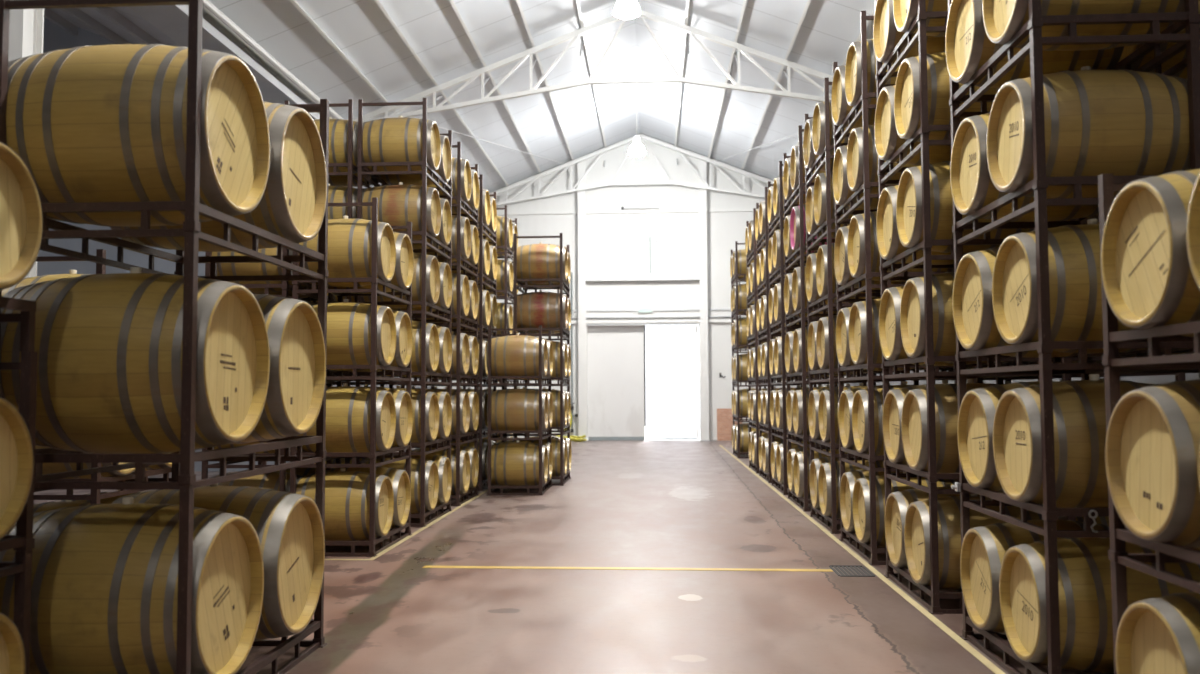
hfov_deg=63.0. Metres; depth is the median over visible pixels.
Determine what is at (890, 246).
wine barrel
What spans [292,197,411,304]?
rack
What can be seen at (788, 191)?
wine barrel
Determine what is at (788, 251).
wine barrel
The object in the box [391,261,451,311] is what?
wine barrel
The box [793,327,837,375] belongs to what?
wine barrel
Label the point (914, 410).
wine barrel
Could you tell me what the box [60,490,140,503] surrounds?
wine barrel
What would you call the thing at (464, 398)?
wine barrel
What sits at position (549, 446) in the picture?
wine barrel
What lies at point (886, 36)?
wine barrel
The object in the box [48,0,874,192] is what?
ceiling
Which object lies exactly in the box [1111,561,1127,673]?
rack
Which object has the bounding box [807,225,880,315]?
rack
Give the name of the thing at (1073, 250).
wine barrel
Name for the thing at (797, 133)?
rod
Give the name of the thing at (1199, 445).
wine barrel
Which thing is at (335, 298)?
wine barrel
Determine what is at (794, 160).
wine barrel
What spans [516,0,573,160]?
beam
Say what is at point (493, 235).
rack
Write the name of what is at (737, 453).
rack
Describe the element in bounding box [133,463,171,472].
wine barrel
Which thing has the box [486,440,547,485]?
wine barrel
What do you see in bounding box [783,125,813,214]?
rack
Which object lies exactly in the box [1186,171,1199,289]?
wine barrel
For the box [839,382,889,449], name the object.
wine barrel
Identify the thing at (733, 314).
rack
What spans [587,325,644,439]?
door
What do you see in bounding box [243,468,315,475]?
wine barrel
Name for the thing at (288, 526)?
wine barrel
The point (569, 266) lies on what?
wine barrel
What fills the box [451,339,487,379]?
wine barrel
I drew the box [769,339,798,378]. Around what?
wine barrel
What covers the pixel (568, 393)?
wine barrel
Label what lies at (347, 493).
wine barrel
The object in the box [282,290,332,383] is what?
rack
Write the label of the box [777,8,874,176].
trim
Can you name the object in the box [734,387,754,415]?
wine barrel
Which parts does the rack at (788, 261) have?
post, ladder rail, rail, post, rail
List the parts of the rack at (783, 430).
post, ladder rail, post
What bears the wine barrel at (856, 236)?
on the rack at (868, 274)
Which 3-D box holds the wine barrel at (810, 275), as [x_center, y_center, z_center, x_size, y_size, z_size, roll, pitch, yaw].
[3.349,-0.823,13.362,0.990,0.804,0.770,0,-3,3]
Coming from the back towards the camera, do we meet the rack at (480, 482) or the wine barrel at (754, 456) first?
the wine barrel at (754, 456)
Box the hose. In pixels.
[558,435,586,440]
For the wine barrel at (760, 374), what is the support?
on the rack at (761, 379)
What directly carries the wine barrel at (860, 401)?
on the rack at (871, 457)
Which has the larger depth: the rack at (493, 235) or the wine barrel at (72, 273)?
the rack at (493, 235)
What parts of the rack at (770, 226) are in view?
post, ladder rail, post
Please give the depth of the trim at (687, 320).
34.81 m
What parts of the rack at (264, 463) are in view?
ladder rail, rail, post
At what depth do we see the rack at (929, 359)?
7.82 m
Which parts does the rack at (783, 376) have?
post, ladder rail, post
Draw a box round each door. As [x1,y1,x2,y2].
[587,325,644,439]
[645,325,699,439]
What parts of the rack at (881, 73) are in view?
post, rail, ladder rail, post, rail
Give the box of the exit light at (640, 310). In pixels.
[638,308,652,312]
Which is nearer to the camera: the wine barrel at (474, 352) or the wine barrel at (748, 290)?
the wine barrel at (474, 352)
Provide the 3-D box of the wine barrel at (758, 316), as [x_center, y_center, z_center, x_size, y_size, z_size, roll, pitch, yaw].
[3.711,-0.460,19.947,0.990,0.804,0.770,0,-3,3]
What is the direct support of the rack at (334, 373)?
on the rack
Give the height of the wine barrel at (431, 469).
0.804 m
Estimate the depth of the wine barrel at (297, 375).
6.35 m
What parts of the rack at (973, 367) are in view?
ladder rail, rail, ladder rail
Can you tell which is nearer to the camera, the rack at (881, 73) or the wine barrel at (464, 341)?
the rack at (881, 73)
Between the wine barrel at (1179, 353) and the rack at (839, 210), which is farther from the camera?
the rack at (839, 210)
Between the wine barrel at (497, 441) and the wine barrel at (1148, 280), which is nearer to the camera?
the wine barrel at (1148, 280)
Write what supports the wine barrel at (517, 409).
on the rack at (540, 432)
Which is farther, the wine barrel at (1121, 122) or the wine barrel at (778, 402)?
the wine barrel at (778, 402)
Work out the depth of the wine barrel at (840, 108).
11.18 m
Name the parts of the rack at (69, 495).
rail, post, ladder rail, rail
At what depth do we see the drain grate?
9.46 m
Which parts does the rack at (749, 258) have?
ladder rail, post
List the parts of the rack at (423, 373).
ladder rail, rail, rail, post, ladder rail, post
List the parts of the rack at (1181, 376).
post, post, post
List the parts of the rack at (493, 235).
post, rail, ladder rail, post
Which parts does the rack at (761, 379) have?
post, ladder rail, post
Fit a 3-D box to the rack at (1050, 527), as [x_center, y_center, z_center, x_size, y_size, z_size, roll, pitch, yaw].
[2.984,1.570,6.155,0.960,1.020,1.598,0,-3,3]
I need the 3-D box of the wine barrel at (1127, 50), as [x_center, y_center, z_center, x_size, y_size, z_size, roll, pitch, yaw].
[4.040,-2.128,6.692,0.990,0.804,0.770,0,-3,3]
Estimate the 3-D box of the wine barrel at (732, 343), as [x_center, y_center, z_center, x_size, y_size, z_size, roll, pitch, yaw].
[4.101,-0.084,26.750,0.990,0.804,0.770,0,-3,3]
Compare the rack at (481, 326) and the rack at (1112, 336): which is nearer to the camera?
the rack at (1112, 336)
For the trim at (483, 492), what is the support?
on the floor
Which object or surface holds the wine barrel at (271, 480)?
on the rack at (282, 485)
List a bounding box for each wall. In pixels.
[37,17,289,470]
[333,183,430,388]
[434,133,849,440]
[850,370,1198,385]
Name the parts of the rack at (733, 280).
ladder rail, post, rail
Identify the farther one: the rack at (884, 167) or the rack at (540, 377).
the rack at (540, 377)
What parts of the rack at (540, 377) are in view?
post, ladder rail, rail, rail, post, ladder rail, post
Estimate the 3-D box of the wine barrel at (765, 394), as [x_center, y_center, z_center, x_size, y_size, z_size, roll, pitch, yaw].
[3.694,1.354,19.067,0.990,0.804,0.770,0,-3,3]
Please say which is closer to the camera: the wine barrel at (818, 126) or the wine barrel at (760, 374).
the wine barrel at (818, 126)
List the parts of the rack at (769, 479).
post, ladder rail, post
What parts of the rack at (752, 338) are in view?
ladder rail, post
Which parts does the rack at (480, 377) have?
post, ladder rail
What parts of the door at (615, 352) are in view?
edge frame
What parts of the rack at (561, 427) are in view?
rail, post, ladder rail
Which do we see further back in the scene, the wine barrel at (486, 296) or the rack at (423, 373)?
the wine barrel at (486, 296)
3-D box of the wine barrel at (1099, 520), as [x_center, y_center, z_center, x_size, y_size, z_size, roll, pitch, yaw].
[4.155,1.670,8.001,0.990,0.804,0.770,0,-3,3]
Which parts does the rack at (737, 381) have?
post, rail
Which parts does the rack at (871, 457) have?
post, ladder rail, rail, post, rail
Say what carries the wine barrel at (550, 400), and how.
on the rack at (540, 432)
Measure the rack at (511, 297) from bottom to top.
1.020 m
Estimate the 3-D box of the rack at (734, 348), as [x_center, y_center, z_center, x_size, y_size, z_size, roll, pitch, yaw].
[4.069,-0.109,26.363,0.932,1.020,1.612,0,-3,3]
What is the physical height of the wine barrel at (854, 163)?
0.804 m
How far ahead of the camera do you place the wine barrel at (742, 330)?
25.70 m
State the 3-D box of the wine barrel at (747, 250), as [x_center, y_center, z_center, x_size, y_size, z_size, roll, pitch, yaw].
[3.822,-2.196,22.243,0.990,0.804,0.770,0,-3,3]
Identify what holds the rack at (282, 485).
on the floor
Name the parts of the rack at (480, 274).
post, rail, ladder rail, post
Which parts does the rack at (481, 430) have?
post, ladder rail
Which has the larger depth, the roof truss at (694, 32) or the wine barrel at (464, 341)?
the roof truss at (694, 32)
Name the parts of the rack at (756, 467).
ladder rail, post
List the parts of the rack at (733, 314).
post, rail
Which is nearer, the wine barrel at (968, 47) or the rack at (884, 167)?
the wine barrel at (968, 47)
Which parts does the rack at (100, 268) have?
post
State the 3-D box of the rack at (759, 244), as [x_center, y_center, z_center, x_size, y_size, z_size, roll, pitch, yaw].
[3.688,-2.341,19.662,0.932,1.020,1.662,0,-3,3]
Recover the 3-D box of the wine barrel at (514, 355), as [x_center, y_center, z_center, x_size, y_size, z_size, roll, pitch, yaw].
[-1.437,0.338,17.102,0.990,0.804,0.770,0,-3,3]
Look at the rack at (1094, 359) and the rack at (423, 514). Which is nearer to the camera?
the rack at (1094, 359)
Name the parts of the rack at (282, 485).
post, post, post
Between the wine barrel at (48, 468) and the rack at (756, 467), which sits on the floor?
the rack at (756, 467)
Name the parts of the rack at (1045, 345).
post, ladder rail, rail, post, rail, ladder rail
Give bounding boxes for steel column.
[8,9,43,277]
[578,162,587,440]
[698,160,710,440]
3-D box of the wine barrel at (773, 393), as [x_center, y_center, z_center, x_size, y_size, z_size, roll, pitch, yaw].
[3.607,1.280,17.725,0.990,0.804,0.770,0,-3,3]
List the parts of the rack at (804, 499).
post, ladder rail, post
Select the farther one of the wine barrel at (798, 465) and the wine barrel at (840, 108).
the wine barrel at (798, 465)
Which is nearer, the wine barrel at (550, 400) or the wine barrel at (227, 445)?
the wine barrel at (227, 445)
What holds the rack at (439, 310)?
on the rack at (423, 373)
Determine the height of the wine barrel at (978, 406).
0.804 m
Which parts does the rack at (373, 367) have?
post, ladder rail, post, rail, rail, post, ladder rail, post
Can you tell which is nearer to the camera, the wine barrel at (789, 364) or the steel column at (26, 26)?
the steel column at (26, 26)
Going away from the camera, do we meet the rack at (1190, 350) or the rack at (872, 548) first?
the rack at (1190, 350)
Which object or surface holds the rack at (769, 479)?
on the floor
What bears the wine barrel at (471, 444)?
on the rack at (480, 482)
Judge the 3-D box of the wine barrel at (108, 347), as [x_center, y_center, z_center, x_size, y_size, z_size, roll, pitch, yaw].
[-2.586,0.130,5.436,1.200,1.034,1.000,0,-3,3]
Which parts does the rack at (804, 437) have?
post, ladder rail, post, rail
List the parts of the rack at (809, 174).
post, ladder rail, post, rail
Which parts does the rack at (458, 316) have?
rail, rail, post, ladder rail, post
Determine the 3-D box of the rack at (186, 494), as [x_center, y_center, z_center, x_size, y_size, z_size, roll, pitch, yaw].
[-2.519,1.443,5.866,1.120,1.292,2.060,0,-3,3]
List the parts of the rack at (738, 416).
post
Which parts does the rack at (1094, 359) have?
ladder rail, rail, post, rail, ladder rail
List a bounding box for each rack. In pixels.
[0,0,328,281]
[0,231,326,489]
[0,296,36,351]
[0,351,37,577]
[13,550,31,673]
[34,463,171,499]
[35,249,105,273]
[90,490,100,503]
[171,458,326,673]
[201,460,331,490]
[202,381,332,467]
[205,247,333,304]
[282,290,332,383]
[285,99,383,188]
[290,371,410,467]
[290,450,411,556]
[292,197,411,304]
[292,284,411,380]
[326,372,377,384]
[345,458,349,463]
[347,168,352,218]
[356,377,450,454]
[356,442,451,526]
[357,98,451,197]
[357,167,451,259]
[358,236,451,321]
[358,306,451,384]
[401,379,477,444]
[401,435,477,505]
[402,319,477,385]
[412,260,477,330]
[431,381,495,437]
[432,329,495,385]
[433,200,477,276]
[439,277,496,338]
[441,142,478,222]
[461,225,496,290]
[465,379,513,386]
[470,174,496,243]
[470,293,506,340]
[473,433,495,490]
[487,431,551,495]
[488,325,551,385]
[488,380,551,439]
[489,249,513,303]
[497,205,516,262]
[514,233,569,294]
[514,282,569,339]
[514,331,569,385]
[514,381,569,435]
[514,428,570,485]
[731,241,745,285]
[731,276,746,319]
[731,312,754,352]
[732,347,767,386]
[732,383,765,421]
[733,417,748,457]
[746,208,761,264]
[747,251,765,304]
[747,294,766,344]
[748,338,798,385]
[748,381,798,428]
[749,423,762,472]
[756,187,773,251]
[757,235,784,295]
[757,283,794,340]
[758,331,814,384]
[759,380,816,432]
[759,426,775,482]
[768,161,790,235]
[768,215,805,284]
[769,269,818,334]
[770,324,837,384]
[771,379,837,438]
[771,430,792,494]
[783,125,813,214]
[784,188,820,270]
[785,250,836,326]
[786,313,866,383]
[787,376,866,446]
[787,435,810,511]
[804,78,833,185]
[805,151,850,250]
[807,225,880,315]
[808,299,903,382]
[809,374,905,456]
[810,443,855,533]
[833,11,876,146]
[834,99,898,223]
[835,189,951,301]
[837,279,955,380]
[838,370,956,471]
[839,453,885,564]
[875,0,947,87]
[876,20,950,184]
[878,133,1034,280]
[880,248,1038,377]
[882,365,1039,493]
[884,467,1043,613]
[939,365,1059,379]
[948,0,1199,117]
[950,23,1199,244]
[953,189,1199,373]
[957,354,1199,537]
[960,492,1095,673]
[995,356,1177,377]
[996,373,1184,384]
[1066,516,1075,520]
[1098,173,1199,365]
[1104,366,1199,592]
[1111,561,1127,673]
[1120,349,1198,373]
[1135,28,1199,75]
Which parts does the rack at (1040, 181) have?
post, ladder rail, rail, post, ladder rail, rail, post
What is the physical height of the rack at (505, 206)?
1.020 m
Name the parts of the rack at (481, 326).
rail, post, ladder rail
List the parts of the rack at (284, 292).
post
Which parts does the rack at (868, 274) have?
post, ladder rail, rail, post, rail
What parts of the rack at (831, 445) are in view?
post, ladder rail, post, rail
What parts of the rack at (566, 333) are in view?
post, rail, rail, post, ladder rail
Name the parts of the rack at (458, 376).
rail, rail, post, ladder rail, post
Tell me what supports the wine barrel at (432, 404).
on the rack at (423, 444)
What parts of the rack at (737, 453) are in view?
post, rail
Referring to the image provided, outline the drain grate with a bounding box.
[829,565,874,576]
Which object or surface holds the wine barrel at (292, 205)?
on the rack at (192, 208)
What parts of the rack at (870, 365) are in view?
post, ladder rail, post, rail, rail, ladder rail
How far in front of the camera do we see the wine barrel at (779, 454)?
16.79 m
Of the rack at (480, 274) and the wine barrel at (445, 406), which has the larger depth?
the rack at (480, 274)
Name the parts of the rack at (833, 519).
post, ladder rail, post, rail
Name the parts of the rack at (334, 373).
rail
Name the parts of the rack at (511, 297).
rail, post, ladder rail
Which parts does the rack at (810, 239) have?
post, ladder rail, rail, post, rail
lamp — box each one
[613,0,640,18]
[628,84,645,155]
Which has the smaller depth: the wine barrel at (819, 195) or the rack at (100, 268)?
the rack at (100, 268)
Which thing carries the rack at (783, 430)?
on the rack at (777, 485)
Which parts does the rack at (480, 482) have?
post, ladder rail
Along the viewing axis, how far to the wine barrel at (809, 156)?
13.45 m
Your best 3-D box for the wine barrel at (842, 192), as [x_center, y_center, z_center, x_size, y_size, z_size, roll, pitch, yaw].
[3.225,-1.872,11.235,0.990,0.804,0.770,0,-3,3]
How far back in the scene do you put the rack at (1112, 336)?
4.67 m
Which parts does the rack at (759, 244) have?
ladder rail, post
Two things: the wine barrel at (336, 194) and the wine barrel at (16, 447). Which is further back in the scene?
the wine barrel at (336, 194)
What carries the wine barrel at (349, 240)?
on the rack at (340, 293)
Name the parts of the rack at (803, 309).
post, ladder rail, post, rail, rail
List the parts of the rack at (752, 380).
ladder rail, post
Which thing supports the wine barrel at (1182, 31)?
on the rack at (1181, 65)
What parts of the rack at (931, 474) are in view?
post, rail, ladder rail, post, rail, post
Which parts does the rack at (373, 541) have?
post, rail, post, ladder rail, post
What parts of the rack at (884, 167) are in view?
post, rail, ladder rail, post, rail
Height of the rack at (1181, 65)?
1.020 m
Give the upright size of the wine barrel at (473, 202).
0.804 m
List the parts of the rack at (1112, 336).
post, ladder rail, rail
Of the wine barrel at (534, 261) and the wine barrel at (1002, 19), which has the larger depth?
the wine barrel at (534, 261)
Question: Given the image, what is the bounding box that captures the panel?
[717,409,741,440]
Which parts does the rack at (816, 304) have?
post, ladder rail, post, rail, rail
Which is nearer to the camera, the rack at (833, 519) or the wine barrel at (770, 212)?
the rack at (833, 519)
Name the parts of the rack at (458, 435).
rail, post, ladder rail, post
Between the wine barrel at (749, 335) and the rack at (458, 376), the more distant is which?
the wine barrel at (749, 335)
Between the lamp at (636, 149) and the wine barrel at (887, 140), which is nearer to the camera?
the wine barrel at (887, 140)
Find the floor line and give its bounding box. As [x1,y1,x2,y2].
[719,445,1004,673]
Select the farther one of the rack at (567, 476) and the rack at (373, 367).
the rack at (567, 476)
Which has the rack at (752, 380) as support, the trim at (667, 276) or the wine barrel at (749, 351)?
the wine barrel at (749, 351)
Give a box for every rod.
[388,112,563,163]
[718,133,797,160]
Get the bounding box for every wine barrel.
[0,142,42,289]
[0,267,269,452]
[0,397,33,538]
[0,497,263,673]
[0,613,25,673]
[2,270,90,295]
[6,44,269,226]
[34,500,101,512]
[35,445,134,478]
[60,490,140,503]
[110,101,326,251]
[111,484,324,641]
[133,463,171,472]
[208,468,300,491]
[212,247,306,292]
[214,442,274,452]
[230,294,325,443]
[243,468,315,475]
[252,287,327,298]
[292,216,395,286]
[296,468,393,540]
[297,383,395,451]
[311,294,354,301]
[312,299,395,370]
[313,117,363,172]
[314,458,361,469]
[325,463,410,528]
[327,232,413,293]
[328,171,379,186]
[328,183,362,218]
[349,310,412,371]
[360,457,438,513]
[361,252,439,307]
[362,182,440,239]
[363,115,440,171]
[364,384,412,447]
[378,135,451,185]
[381,320,439,375]
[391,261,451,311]
[394,386,439,442]
[402,325,451,376]
[404,448,469,494]
[411,451,451,505]
[412,198,451,248]
[412,386,451,438]
[413,273,469,319]
[416,445,478,488]
[419,280,477,322]
[421,215,470,261]
[427,157,471,203]
[431,387,469,434]
[432,331,469,378]
[439,335,478,378]
[439,440,487,480]
[445,387,478,431]
[447,225,478,267]
[451,289,490,328]
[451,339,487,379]
[452,170,479,213]
[452,238,489,278]
[454,188,490,226]
[460,294,497,331]
[460,387,487,428]
[467,303,512,334]
[468,245,497,282]
[470,434,511,442]
[478,197,496,234]
[478,216,512,250]
[478,259,513,293]
[478,438,495,444]
[486,333,547,378]
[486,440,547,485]
[487,387,548,430]
[496,440,552,479]
[497,224,517,256]
[497,273,517,296]
[513,242,567,283]
[513,290,567,331]
[514,340,552,379]
[521,252,570,287]
[523,387,552,427]
[524,298,570,333]
[530,436,571,471]
[535,345,570,380]
[535,438,566,476]
[538,389,567,426]
[543,387,570,424]
[551,341,567,377]
[730,255,745,280]
[731,289,746,313]
[731,323,753,348]
[731,356,755,382]
[732,387,751,414]
[732,423,752,449]
[733,249,756,276]
[733,284,753,311]
[733,319,765,346]
[734,354,747,380]
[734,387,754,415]
[734,423,763,451]
[745,226,759,256]
[746,267,761,296]
[746,308,774,338]
[747,349,765,380]
[748,387,770,419]
[748,430,777,461]
[749,220,768,252]
[750,263,763,293]
[750,305,778,337]
[750,347,778,380]
[750,386,775,421]
[752,430,777,464]
[755,208,768,242]
[756,253,774,285]
[756,299,785,332]
[758,344,793,379]
[758,388,776,423]
[758,435,791,469]
[759,201,783,236]
[760,248,780,282]
[760,295,794,331]
[761,342,766,376]
[762,386,790,424]
[762,436,795,472]
[767,187,783,224]
[768,237,792,275]
[768,288,807,326]
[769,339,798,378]
[770,386,800,426]
[771,440,798,478]
[772,229,805,269]
[773,177,805,216]
[774,283,807,323]
[774,335,814,377]
[775,385,807,429]
[776,441,815,484]
[783,158,805,202]
[784,215,811,259]
[784,273,827,316]
[785,331,828,376]
[786,385,821,432]
[787,447,809,491]
[790,144,825,190]
[790,204,834,252]
[792,266,836,313]
[792,384,828,435]
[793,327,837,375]
[793,449,847,498]
[803,118,833,170]
[805,186,835,237]
[805,253,854,304]
[807,321,863,373]
[808,384,849,439]
[809,457,839,508]
[812,100,853,154]
[813,171,876,227]
[816,243,880,298]
[816,315,875,372]
[818,383,866,443]
[818,461,883,518]
[831,65,875,127]
[833,145,878,208]
[834,226,905,289]
[836,307,902,370]
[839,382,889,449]
[840,469,902,532]
[845,39,899,107]
[846,125,920,193]
[847,211,951,281]
[848,298,922,369]
[852,382,917,454]
[852,472,955,546]
[873,0,945,64]
[875,85,950,164]
[876,185,966,264]
[879,285,967,365]
[883,380,947,464]
[885,483,979,568]
[893,0,947,36]
[894,51,998,141]
[896,161,1032,252]
[900,272,1002,363]
[901,379,997,472]
[904,494,1041,590]
[945,0,1123,88]
[950,112,1098,221]
[953,247,1093,357]
[957,381,1057,492]
[960,520,1108,633]
[982,0,1184,50]
[987,66,1190,198]
[992,219,1143,352]
[993,374,1157,507]
[999,538,1199,672]
[1058,516,1125,526]
[1101,169,1199,336]
[1105,378,1199,548]
[1115,592,1199,673]
[1119,42,1186,78]
[1172,351,1193,354]
[1177,0,1199,33]
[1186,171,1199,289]
[1198,445,1199,488]
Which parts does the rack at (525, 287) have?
post, ladder rail, rail, rail, post, ladder rail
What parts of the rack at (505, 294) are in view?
rail, post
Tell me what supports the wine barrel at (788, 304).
on the rack at (803, 309)
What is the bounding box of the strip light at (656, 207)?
[621,206,659,209]
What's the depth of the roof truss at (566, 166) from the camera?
34.85 m
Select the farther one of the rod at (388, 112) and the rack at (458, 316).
the rod at (388, 112)
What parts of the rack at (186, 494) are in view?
post, post, ladder rail, rail, post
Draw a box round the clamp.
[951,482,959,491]
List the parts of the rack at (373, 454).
post, ladder rail, rail, post, rail, post, ladder rail, post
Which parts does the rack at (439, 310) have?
rail, post, rail, ladder rail, post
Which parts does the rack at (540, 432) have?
post, ladder rail, rail, rail, post, ladder rail, post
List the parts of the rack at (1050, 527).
post, rail, ladder rail, post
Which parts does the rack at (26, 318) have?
rail, leg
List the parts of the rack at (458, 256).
rail, post, rail, ladder rail, post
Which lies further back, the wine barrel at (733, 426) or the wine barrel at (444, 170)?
the wine barrel at (733, 426)
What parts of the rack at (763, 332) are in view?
ladder rail, post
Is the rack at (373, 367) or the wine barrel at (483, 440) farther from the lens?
the wine barrel at (483, 440)
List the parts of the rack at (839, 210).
post, ladder rail, rail, post, rail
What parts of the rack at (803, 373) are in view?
post, ladder rail, post, rail, rail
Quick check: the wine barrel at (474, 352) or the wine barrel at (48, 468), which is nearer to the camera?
the wine barrel at (48, 468)
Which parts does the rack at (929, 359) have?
post, ladder rail, post, rail, rail, ladder rail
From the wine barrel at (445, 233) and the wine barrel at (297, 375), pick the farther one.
the wine barrel at (445, 233)
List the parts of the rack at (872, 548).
post, ladder rail, post, rail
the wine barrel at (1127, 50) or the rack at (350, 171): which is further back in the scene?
the rack at (350, 171)
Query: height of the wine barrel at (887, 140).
0.804 m
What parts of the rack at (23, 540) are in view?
rail, ladder rail, post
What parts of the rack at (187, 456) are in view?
ladder rail, rail, post, ladder rail, rail, post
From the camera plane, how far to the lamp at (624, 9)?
18.42 m
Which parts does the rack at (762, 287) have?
ladder rail, post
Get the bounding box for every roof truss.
[353,9,832,121]
[490,134,773,205]
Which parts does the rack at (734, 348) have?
post, rail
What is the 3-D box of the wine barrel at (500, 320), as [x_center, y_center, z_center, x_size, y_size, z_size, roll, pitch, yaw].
[-2.395,-0.377,20.926,0.990,0.804,0.770,0,-3,3]
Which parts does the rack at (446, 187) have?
post, ladder rail, rail, post, ladder rail, rail, post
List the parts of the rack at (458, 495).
rail, post, ladder rail, post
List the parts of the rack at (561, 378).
rail, post, ladder rail, post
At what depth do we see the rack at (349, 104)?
13.11 m
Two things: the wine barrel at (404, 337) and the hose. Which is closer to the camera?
the wine barrel at (404, 337)
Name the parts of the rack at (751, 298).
ladder rail, post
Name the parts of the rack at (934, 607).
post, ladder rail, post, rail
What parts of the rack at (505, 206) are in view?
post, ladder rail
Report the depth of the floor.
8.64 m
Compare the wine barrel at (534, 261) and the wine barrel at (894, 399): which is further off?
the wine barrel at (534, 261)
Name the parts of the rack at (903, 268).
post, ladder rail, rail, post, rail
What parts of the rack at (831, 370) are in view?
post, ladder rail, post, rail, rail, ladder rail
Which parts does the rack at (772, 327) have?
post, ladder rail, post, rail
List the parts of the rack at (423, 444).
rail, post, rail, ladder rail, post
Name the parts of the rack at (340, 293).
post, ladder rail, rail, rail, post, ladder rail, post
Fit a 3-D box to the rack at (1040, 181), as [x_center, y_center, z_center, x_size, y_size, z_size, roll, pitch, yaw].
[2.971,-1.216,6.310,0.932,1.020,1.570,0,-3,3]
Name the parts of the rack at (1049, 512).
post, rail, ladder rail, post, rail, post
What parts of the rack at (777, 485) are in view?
post, ladder rail, post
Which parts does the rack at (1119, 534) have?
post, ladder rail, rail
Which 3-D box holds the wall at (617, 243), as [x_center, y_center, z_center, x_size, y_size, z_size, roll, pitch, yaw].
[1.395,-1.833,35.130,14.800,11.040,0.200,0,-3,3]
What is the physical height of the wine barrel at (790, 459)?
0.804 m
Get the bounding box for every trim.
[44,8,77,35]
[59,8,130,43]
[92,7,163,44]
[127,5,319,118]
[203,0,342,118]
[203,6,334,118]
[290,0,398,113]
[325,485,495,559]
[374,0,508,186]
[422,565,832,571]
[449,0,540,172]
[497,208,752,214]
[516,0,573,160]
[571,309,745,317]
[571,319,734,323]
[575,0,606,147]
[586,273,699,281]
[586,274,699,279]
[587,323,698,325]
[644,427,699,439]
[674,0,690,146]
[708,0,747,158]
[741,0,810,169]
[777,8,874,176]
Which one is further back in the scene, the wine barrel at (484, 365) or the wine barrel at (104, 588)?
the wine barrel at (484, 365)
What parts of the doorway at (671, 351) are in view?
edge frame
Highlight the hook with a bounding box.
[1088,510,1097,532]
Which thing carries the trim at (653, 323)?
attached to the wall at (617, 243)
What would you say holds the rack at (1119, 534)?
on the rack at (1118, 571)
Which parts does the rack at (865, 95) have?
post, rail, ladder rail, post, rail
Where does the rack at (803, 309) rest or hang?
on the rack at (803, 373)
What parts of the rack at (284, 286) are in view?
post, rail, post, ladder rail, rail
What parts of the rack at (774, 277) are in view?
ladder rail, post, rail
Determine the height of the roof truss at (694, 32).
2.886 m
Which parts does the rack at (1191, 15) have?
post, rail, ladder rail, post, rail, ladder rail, post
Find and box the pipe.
[564,273,577,431]
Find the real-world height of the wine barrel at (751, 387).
0.804 m
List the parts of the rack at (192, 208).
post, ladder rail, rail, post, post, rail, ladder rail, post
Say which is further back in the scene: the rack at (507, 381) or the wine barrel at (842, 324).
the rack at (507, 381)
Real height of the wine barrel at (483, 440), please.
0.804 m
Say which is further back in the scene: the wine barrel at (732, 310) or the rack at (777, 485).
the wine barrel at (732, 310)
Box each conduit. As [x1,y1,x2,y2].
[649,237,650,273]
[654,240,658,272]
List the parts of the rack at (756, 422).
ladder rail, post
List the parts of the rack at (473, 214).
rail, post, rail, ladder rail, post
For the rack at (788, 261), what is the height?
1.020 m
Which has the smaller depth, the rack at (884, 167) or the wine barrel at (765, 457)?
the rack at (884, 167)
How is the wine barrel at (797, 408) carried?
on the rack at (804, 437)
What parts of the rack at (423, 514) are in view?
rail, post, ladder rail, post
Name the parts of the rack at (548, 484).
post, ladder rail, rail, post, ladder rail, post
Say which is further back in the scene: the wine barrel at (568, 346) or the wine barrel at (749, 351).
the wine barrel at (749, 351)
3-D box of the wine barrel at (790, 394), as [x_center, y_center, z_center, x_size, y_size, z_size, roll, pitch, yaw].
[3.493,1.158,15.511,0.990,0.804,0.770,0,-3,3]
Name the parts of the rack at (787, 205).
post, ladder rail, post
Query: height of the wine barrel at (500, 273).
0.804 m
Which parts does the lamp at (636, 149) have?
hanging rod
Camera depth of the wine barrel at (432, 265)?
13.16 m
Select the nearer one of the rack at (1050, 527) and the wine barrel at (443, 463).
the rack at (1050, 527)
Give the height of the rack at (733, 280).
1.020 m
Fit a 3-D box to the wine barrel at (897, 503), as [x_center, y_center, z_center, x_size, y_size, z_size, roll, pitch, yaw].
[3.141,1.721,8.834,0.990,0.804,0.770,0,-3,3]
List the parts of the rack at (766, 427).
ladder rail, post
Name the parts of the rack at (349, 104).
rail, post, ladder rail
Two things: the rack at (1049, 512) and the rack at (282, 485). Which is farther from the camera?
the rack at (282, 485)
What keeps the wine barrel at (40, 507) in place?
on the rack at (95, 494)
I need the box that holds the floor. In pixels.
[34,440,1113,673]
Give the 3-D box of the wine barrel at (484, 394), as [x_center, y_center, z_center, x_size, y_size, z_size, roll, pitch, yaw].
[-2.547,1.317,17.881,0.990,0.804,0.770,0,-3,3]
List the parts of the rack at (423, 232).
post, rail, post, rail, ladder rail, post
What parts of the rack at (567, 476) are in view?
rail, post, ladder rail, post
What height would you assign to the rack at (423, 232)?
1.020 m
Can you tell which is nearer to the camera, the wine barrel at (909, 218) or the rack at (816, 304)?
the wine barrel at (909, 218)
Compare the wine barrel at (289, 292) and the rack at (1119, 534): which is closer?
the rack at (1119, 534)

